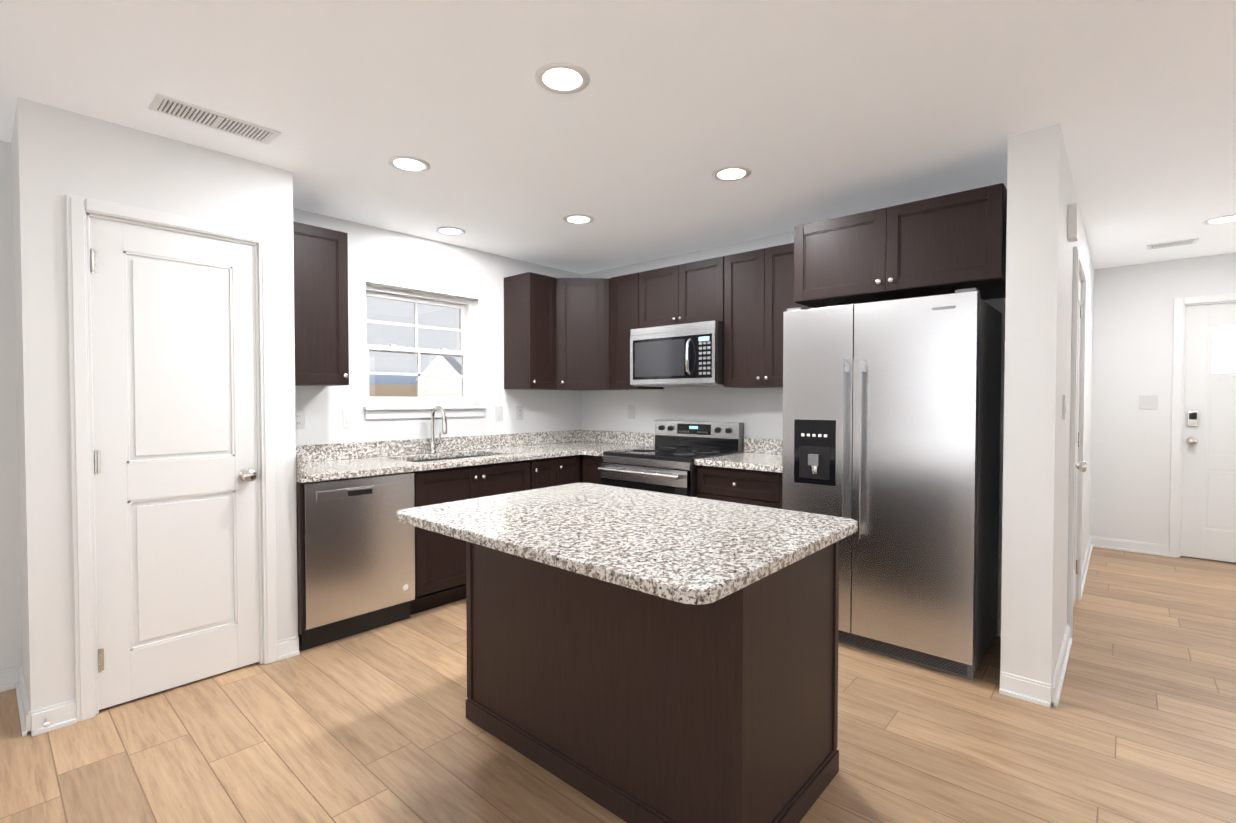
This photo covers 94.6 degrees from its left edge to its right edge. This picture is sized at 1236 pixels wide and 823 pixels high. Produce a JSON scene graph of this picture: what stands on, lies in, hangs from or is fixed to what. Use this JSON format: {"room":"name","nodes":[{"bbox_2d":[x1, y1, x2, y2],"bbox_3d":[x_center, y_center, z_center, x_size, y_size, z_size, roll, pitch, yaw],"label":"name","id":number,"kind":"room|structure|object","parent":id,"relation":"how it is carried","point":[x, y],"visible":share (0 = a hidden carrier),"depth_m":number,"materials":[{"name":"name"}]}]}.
{"room":"kitchen","nodes":[
{"label":"kitchen","id":0,"kind":"room"},
{"bbox_2d":[11,97,297,710],"bbox_3d":[-2.171,0.019,2.731,0.585,2.440,0.953,1,2,42],"label":"wall","id":1,"kind":"structure","parent":0,"point":[58,155],"depth_m":2.28,"materials":[{"name":"white paint"}]},
{"bbox_2d":[8,665,39,736],"bbox_3d":[-2.476,1.200,2.374,0.581,0.092,0.026,1,2,42],"label":"baseboard","id":2,"kind":"structure","parent":1,"relation":"attached to","point":[29,720],"depth_m":2.32,"materials":[{"name":"white paint"}]},
{"bbox_2d":[43,718,49,727],"bbox_3d":[-2.210,1.200,2.203,0.064,0.017,0.018,1,2,42],"label":"doorstop","id":3,"kind":"object","parent":1,"relation":"attached to","point":[46,724],"depth_m":2.19,"materials":[{"name":"white plastic"}]},
{"bbox_2d":[66,194,276,721],"bbox_3d":[-1.977,0.189,2.579,0.132,2.107,0.726,1,2,42],"label":"door frame","id":4,"kind":"structure","parent":1,"relation":"attached to","point":[79,209],"depth_m":2.32,"materials":[{"name":"white paint"}]},
{"bbox_2d":[90,217,259,709],"bbox_3d":[-1.937,0.214,2.544,0.108,2.033,0.606,1,2,42],"label":"pantry door","id":5,"kind":"structure","parent":1,"relation":"in","point":[175,420],"depth_m":2.53,"materials":[{"name":"white paint"}]},
{"bbox_2d":[0,140,581,669],"bbox_3d":[-1.663,-0.005,3.893,0.200,2.440,9.860,1,2,42],"label":"wall","id":6,"kind":"structure","parent":0,"point":[386,258],"depth_m":3.78,"materials":[{"name":"white paint"}]},
{"bbox_2d":[0,667,11,691],"bbox_3d":[-3.709,1.220,1.446,0.024,0.092,3.047,1,2,42],"label":"baseboard","id":7,"kind":"structure","parent":6,"relation":"attached to","point":[3,673],"depth_m":2.54,"materials":[{"name":"white paint"}]},
{"bbox_2d":[295,410,304,428],"bbox_3d":[-1.927,0.049,3.441,0.007,0.115,0.072,1,2,42],"label":"electrical outlet plate","id":8,"kind":"object","parent":6,"relation":"attached to","point":[300,418],"visible":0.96,"depth_m":3.45,"materials":[{"name":"white plastic"}]},
{"bbox_2d":[293,221,348,385],"bbox_3d":[-1.812,-0.598,3.294,0.354,0.890,0.381,1,2,42],"label":"upper cabinet","id":9,"kind":"object","parent":6,"relation":"attached to","point":[321,331],"visible":0.58,"depth_m":3.23,"materials":[{"name":"brown wood"}]},
{"bbox_2d":[343,409,353,427],"bbox_3d":[-1.729,0.044,3.662,0.009,0.115,0.072,1,2,42],"label":"switch plate","id":10,"kind":"object","parent":6,"relation":"attached to","point":[348,417],"visible":1,"depth_m":3.66,"materials":[{"name":"white plastic"}]},
{"bbox_2d":[363,284,486,418],"bbox_3d":[-1.405,-0.413,4.123,0.220,0.914,0.947,1,2,42],"label":"window","id":11,"kind":"structure","parent":6,"relation":"in","point":[465,329],"depth_m":4.16,"materials":[{"name":"white plastic"}]},
{"bbox_2d":[366,296,462,396],"bbox_3d":[-1.464,-0.451,4.162,0.035,0.686,0.742,1,2,42],"label":"window panel","id":12,"kind":"object","parent":11,"relation":"attached to","point":[428,372],"visible":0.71,"depth_m":4.12,"materials":[{"name":"clear glass"}]},
{"bbox_2d":[495,406,502,420],"bbox_3d":[-0.944,0.016,4.545,0.009,0.115,0.072,1,2,42],"label":"switch plate","id":13,"kind":"object","parent":6,"relation":"attached to","point":[498,413],"visible":1,"depth_m":4.54,"materials":[{"name":"white plastic"}]},
{"bbox_2d":[516,406,522,419],"bbox_3d":[-0.808,0.013,4.700,0.007,0.115,0.072,1,2,42],"label":"electrical outlet plate","id":14,"kind":"object","parent":6,"relation":"attached to","point":[519,412],"visible":1,"depth_m":4.69,"materials":[{"name":"white plastic"}]},
{"bbox_2d":[504,272,555,389],"bbox_3d":[-0.692,-0.624,4.554,0.354,0.890,0.273,1,2,42],"label":"upper cabinet","id":15,"kind":"object","parent":6,"relation":"attached to","point":[529,330],"visible":1,"depth_m":4.46,"materials":[{"name":"brown wood"}]},
{"bbox_2d":[0,547,1235,822],"bbox_3d":[1.602,1.325,1.020,9.035,0.100,9.860,1,2,42],"label":"floor","id":16,"kind":"structure","parent":0,"point":[1134,725],"depth_m":2.17,"materials":[{"name":"brown wood"}]},
{"bbox_2d":[301,472,414,650],"bbox_3d":[-1.610,0.793,3.314,0.610,0.868,0.596,1,2,42],"label":"dishwasher","id":17,"kind":"object","parent":16,"relation":"on","point":[359,557],"visible":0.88,"depth_m":3.09,"materials":[{"name":"metal"}]},
{"bbox_2d":[296,455,583,634],"bbox_3d":[-0.953,0.773,4.060,0.658,0.876,2.623,1,2,42],"label":"base cabinet","id":18,"kind":"object","parent":16,"relation":"on","point":[440,569],"visible":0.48,"depth_m":3.54,"materials":[{"name":"black wood"}]},
{"bbox_2d":[296,430,607,482],"bbox_3d":[-0.951,0.263,4.047,0.663,0.142,2.623,1,2,42],"label":"countertop","id":19,"kind":"structure","parent":18,"relation":"on","point":[323,462],"depth_m":3.82,"materials":[{"name":"stone"}]},
{"bbox_2d":[429,406,446,452],"bbox_3d":[-1.248,0.128,4.015,0.203,0.335,0.094,1,2,42],"label":"faucet","id":20,"kind":"object","parent":19,"relation":"on","point":[433,444],"visible":1,"depth_m":4.03,"materials":[{"name":"silver metal"}]},
{"bbox_2d":[411,455,479,461],"bbox_3d":[-1.141,0.446,3.881,0.414,0.213,0.744,1,2,42],"label":"sink","id":21,"kind":"object","parent":19,"relation":"in","point":[445,458],"visible":0.02,"depth_m":4.07,"materials":[{"name":"metal"}]},
{"bbox_2d":[580,431,654,456],"bbox_3d":[0.034,0.254,4.476,0.241,0.142,0.673,1,2,42],"label":"countertop","id":22,"kind":"structure","parent":18,"relation":"on","point":[590,444],"depth_m":4.80,"materials":[{"name":"stone"}]},
{"bbox_2d":[583,455,598,483],"bbox_3d":[0.037,0.764,4.514,0.274,0.876,0.627,1,2,42],"label":"base cabinet","id":23,"kind":"object","parent":16,"relation":"on","point":[590,463],"depth_m":4.31,"materials":[{"name":"black wood"}]},
{"bbox_2d":[599,456,602,483],"bbox_3d":[0.428,0.771,4.167,0.881,0.876,0.627,1,2,42],"label":"base cabinet","id":24,"kind":"object","parent":16,"relation":"on","point":[600,457],"depth_m":4.25,"materials":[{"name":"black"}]},
{"bbox_2d":[466,541,838,822],"bbox_3d":[0.077,0.826,2.149,1.262,0.850,0.682,1,2,42],"label":"kitchen island","id":25,"kind":"object","parent":16,"relation":"on","point":[627,705],"visible":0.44,"depth_m":1.76,"materials":[{"name":"brown wood"}]},
{"bbox_2d":[396,483,857,604],"bbox_3d":[-0.002,0.385,2.029,1.360,0.033,0.997,1,2,42],"label":"island countertop","id":26,"kind":"structure","parent":25,"relation":"on","point":[687,550],"depth_m":1.76,"materials":[{"name":"stone"}]},
{"bbox_2d":[598,420,743,496],"bbox_3d":[0.370,0.645,4.105,0.758,1.130,0.774,1,2,42],"label":"range","id":27,"kind":"object","parent":16,"relation":"on","point":[665,464],"visible":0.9,"depth_m":4.02,"materials":[{"name":"metal"}]},
{"bbox_2d":[697,465,782,508],"bbox_3d":[0.941,0.781,3.712,0.612,0.876,0.627,1,2,42],"label":"base cabinet","id":28,"kind":"object","parent":16,"relation":"on","point":[753,487],"depth_m":3.46,"materials":[{"name":"black wood"}]},
{"bbox_2d":[694,438,782,472],"bbox_3d":[0.933,0.270,3.691,0.613,0.142,0.653,1,2,42],"label":"countertop","id":29,"kind":"structure","parent":28,"relation":"on","point":[759,454],"depth_m":3.69,"materials":[{"name":"stone"}]},
{"bbox_2d":[782,288,1001,679],"bbox_3d":[1.468,0.330,3.101,0.918,1.793,0.770,1,2,42],"label":"fridge","id":30,"kind":"object","parent":16,"relation":"on","point":[891,427],"visible":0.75,"depth_m":2.79,"materials":[{"name":"grey metal"}]},
{"bbox_2d":[0,0,1235,273],"bbox_3d":[1.602,-1.215,0.967,9.035,0.100,9.860,1,2,42],"label":"ceiling","id":31,"kind":"structure","parent":0,"point":[810,110],"depth_m":2.20,"materials":[{"name":"white paint"}]},
{"bbox_2d":[148,93,280,144],"bbox_3d":[-1.642,-1.188,2.338,0.165,0.011,0.420,1,2,42],"label":"ceiling vent","id":32,"kind":"object","parent":31,"relation":"in","point":[178,108],"visible":1,"depth_m":2.31,"materials":[{"name":"white plastic"}]},
{"bbox_2d":[388,155,429,172],"bbox_3d":[-1.014,-1.199,2.770,0.196,0.007,0.196,1,2,42],"label":"recessed light","id":33,"kind":"object","parent":31,"relation":"in","point":[411,164],"visible":1,"depth_m":2.76,"materials":[{"name":"white plastic"}]},
{"bbox_2d":[435,226,464,235],"bbox_3d":[-1.135,-1.222,3.868,0.196,0.007,0.196,1,2,42],"label":"recessed light","id":34,"kind":"object","parent":31,"relation":"in","point":[448,230],"visible":1,"depth_m":3.85,"materials":[{"name":"white plastic"}]},
{"bbox_2d":[535,62,589,93],"bbox_3d":[-0.198,-1.183,2.032,0.196,0.007,0.196,1,2,42],"label":"recessed light","id":35,"kind":"object","parent":31,"relation":"in","point":[561,78],"visible":1,"depth_m":2.02,"materials":[{"name":"white plastic"}]},
{"bbox_2d":[563,214,593,223],"bbox_3d":[-0.249,-1.216,3.615,0.196,0.007,0.196,1,2,42],"label":"recessed light","id":36,"kind":"object","parent":31,"relation":"in","point":[578,219],"visible":1,"depth_m":3.61,"materials":[{"name":"white plastic"}]},
{"bbox_2d":[712,165,750,181],"bbox_3d":[0.573,-1.201,2.885,0.196,0.007,0.196,1,2,42],"label":"recessed light","id":37,"kind":"object","parent":31,"relation":"in","point":[732,173],"visible":1,"depth_m":2.88,"materials":[{"name":"white plastic"}]},
{"bbox_2d":[1146,238,1198,249],"bbox_3d":[4.069,-1.226,4.193,0.270,0.011,0.160,1,2,42],"label":"ceiling vent","id":38,"kind":"object","parent":31,"relation":"in","point":[1172,244],"visible":1,"depth_m":4.17,"materials":[{"name":"white plastic"}]},
{"bbox_2d":[1202,214,1235,223],"bbox_3d":[3.845,-1.216,3.617,0.196,0.007,0.196,1,2,42],"label":"recessed light","id":39,"kind":"object","parent":31,"relation":"in","point":[1224,219],"visible":1,"depth_m":3.62,"materials":[{"name":"white plastic"}]},
{"bbox_2d":[582,187,1006,636],"bbox_3d":[0.964,-0.011,4.191,3.332,2.440,0.140,1,2,42],"label":"wall","id":40,"kind":"structure","parent":0,"point":[758,412],"depth_m":4.36,"materials":[{"name":"white paint"}]},
{"bbox_2d":[535,278,624,389],"bbox_3d":[-0.303,-0.629,4.801,0.608,0.890,0.608,1,2,42],"label":"upper cabinet","id":41,"kind":"object","parent":40,"relation":"attached to","point":[582,333],"visible":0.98,"depth_m":4.58,"materials":[{"name":"brown wood"}]},
{"bbox_2d":[628,405,634,418],"bbox_3d":[0.114,0.005,4.848,0.072,0.114,0.006,1,2,42],"label":"outlet","id":42,"kind":"object","parent":40,"relation":"attached to","point":[631,411],"visible":1,"depth_m":4.84,"materials":[{"name":"white plastic"}]},
{"bbox_2d":[609,272,663,389],"bbox_3d":[0.144,-0.625,4.595,0.323,0.890,0.322,1,2,42],"label":"upper cabinet","id":43,"kind":"object","parent":40,"relation":"attached to","point":[623,305],"visible":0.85,"depth_m":4.49,"materials":[{"name":"brown wood"}]},
{"bbox_2d":[639,256,723,328],"bbox_3d":[0.534,-0.841,4.223,0.741,0.442,0.354,1,2,42],"label":"upper cabinet","id":44,"kind":"object","parent":40,"relation":"attached to","point":[690,292],"visible":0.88,"depth_m":4.09,"materials":[{"name":"brown wood"}]},
{"bbox_2d":[630,320,723,386],"bbox_3d":[0.489,-0.403,4.181,0.739,0.426,0.489,1,2,42],"label":"microwave","id":45,"kind":"object","parent":44,"relation":"attached to","point":[685,355],"visible":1,"depth_m":4.00,"materials":[{"name":"metal"}]},
{"bbox_2d":[724,243,814,387],"bbox_3d":[1.038,-0.608,3.780,0.598,0.890,0.354,1,2,42],"label":"upper cabinet","id":46,"kind":"object","parent":40,"relation":"attached to","point":[758,292],"visible":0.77,"depth_m":3.71,"materials":[{"name":"brown wood"}]},
{"bbox_2d":[794,183,1006,307],"bbox_3d":[1.556,-0.827,3.111,0.985,0.425,0.658,1,2,42],"label":"upper cabinet","id":47,"kind":"object","parent":40,"relation":"attached to","point":[946,244],"visible":0.98,"depth_m":2.85,"materials":[{"name":"brown wood"}]},
{"bbox_2d":[1000,124,1093,683],"bbox_3d":[2.938,-0.003,3.770,0.180,2.440,3.534,1,2,42],"label":"wall","id":48,"kind":"structure","parent":0,"point":[1041,193],"depth_m":2.46,"materials":[{"name":"white paint"}]},
{"bbox_2d":[1044,624,1071,707],"bbox_3d":[2.123,1.193,2.725,0.026,0.092,0.901,1,2,42],"label":"baseboard","id":49,"kind":"structure","parent":48,"relation":"attached to","point":[1052,692],"depth_m":2.57,"materials":[{"name":"white paint"}]},
{"bbox_2d":[1062,395,1065,419],"bbox_3d":[2.090,-0.020,2.672,0.009,0.115,0.072,1,2,42],"label":"light switch","id":50,"kind":"object","parent":48,"relation":"attached to","point":[1063,411],"visible":1,"depth_m":2.65,"materials":[{"name":"white plastic"}]},
{"bbox_2d":[1068,203,1078,241],"bbox_3d":[2.200,-0.912,2.756,0.036,0.160,0.110,1,2,42],"label":"door chime","id":51,"kind":"object","parent":48,"relation":"attached to","point":[1073,228],"visible":1,"depth_m":2.72,"materials":[{"name":"white plastic"}]},
{"bbox_2d":[1067,246,1086,637],"bbox_3d":[2.671,0.171,3.404,0.132,2.107,0.874,1,2,42],"label":"door frame","id":52,"kind":"structure","parent":48,"relation":"attached to","point":[1078,268],"depth_m":3.06,"materials":[{"name":"white paint"}]},
{"bbox_2d":[1073,277,1086,605],"bbox_3d":[2.716,0.197,3.365,0.108,2.033,0.754,1,2,42],"label":"hall door","id":53,"kind":"structure","parent":48,"relation":"in","point":[1081,466],"depth_m":3.58,"materials":[{"name":"white paint"}]},
{"bbox_2d":[1081,536,1095,598],"bbox_3d":[3.595,1.159,4.380,0.024,0.092,1.783,1,2,42],"label":"baseboard","id":54,"kind":"structure","parent":48,"relation":"attached to","point":[1092,539],"depth_m":4.42,"materials":[{"name":"white paint"}]},
{"bbox_2d":[1090,253,1235,544],"bbox_3d":[4.829,-0.020,4.587,8.985,2.440,0.200,1,2,42],"label":"wall","id":55,"kind":"structure","parent":0,"point":[1133,314],"depth_m":4.84,"materials":[{"name":"white paint"}]},
{"bbox_2d":[1096,536,1168,556],"bbox_3d":[4.370,1.149,4.869,0.480,0.092,0.024,1,2,42],"label":"baseboard","id":56,"kind":"structure","parent":55,"relation":"attached to","point":[1101,542],"depth_m":4.85,"materials":[{"name":"white paint"}]},
{"bbox_2d":[1138,395,1157,408],"bbox_3d":[4.447,-0.078,4.786,0.120,0.114,0.006,1,2,42],"label":"switch plate","id":57,"kind":"object","parent":55,"relation":"attached to","point":[1147,401],"visible":1,"depth_m":4.78,"materials":[{"name":"white plastic"}]},
{"bbox_2d":[1169,293,1235,557],"bbox_3d":[5.004,0.140,4.423,1.034,2.127,0.217,1,2,42],"label":"door frame","id":58,"kind":"structure","parent":55,"relation":"attached to","point":[1181,304],"depth_m":4.66,"materials":[{"name":"white paint"}]},
{"bbox_2d":[1180,302,1235,562],"bbox_3d":[4.954,0.166,4.367,0.914,2.054,0.118,1,2,42],"label":"front door","id":59,"kind":"structure","parent":55,"relation":"in","point":[1208,517],"depth_m":4.58,"materials":[{"name":"white paint"}]},
{"label":"outside","id":60,"kind":"structure","parent":0,"visible":0},
{"bbox_2d":[366,296,461,396],"bbox_3d":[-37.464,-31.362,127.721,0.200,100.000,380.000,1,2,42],"label":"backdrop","id":61,"kind":"structure","parent":60,"point":[431,313],"depth_m":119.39,"materials":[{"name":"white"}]},
{"bbox_3d":[3.288,2.732,92.223,108.815,0.100,380.000,1,2,42],"label":"ground","id":62,"kind":"structure","parent":60,"visible":0},
{"bbox_2d":[416,356,461,396],"bbox_3d":[-28.030,-3.955,105.496,15.250,12.720,10.470,0,1,-3],"label":"house","id":63,"kind":"structure","parent":62,"relation":"on","point":[437,385],"depth_m":100.50,"materials":[{"name":"white"}]}
]}

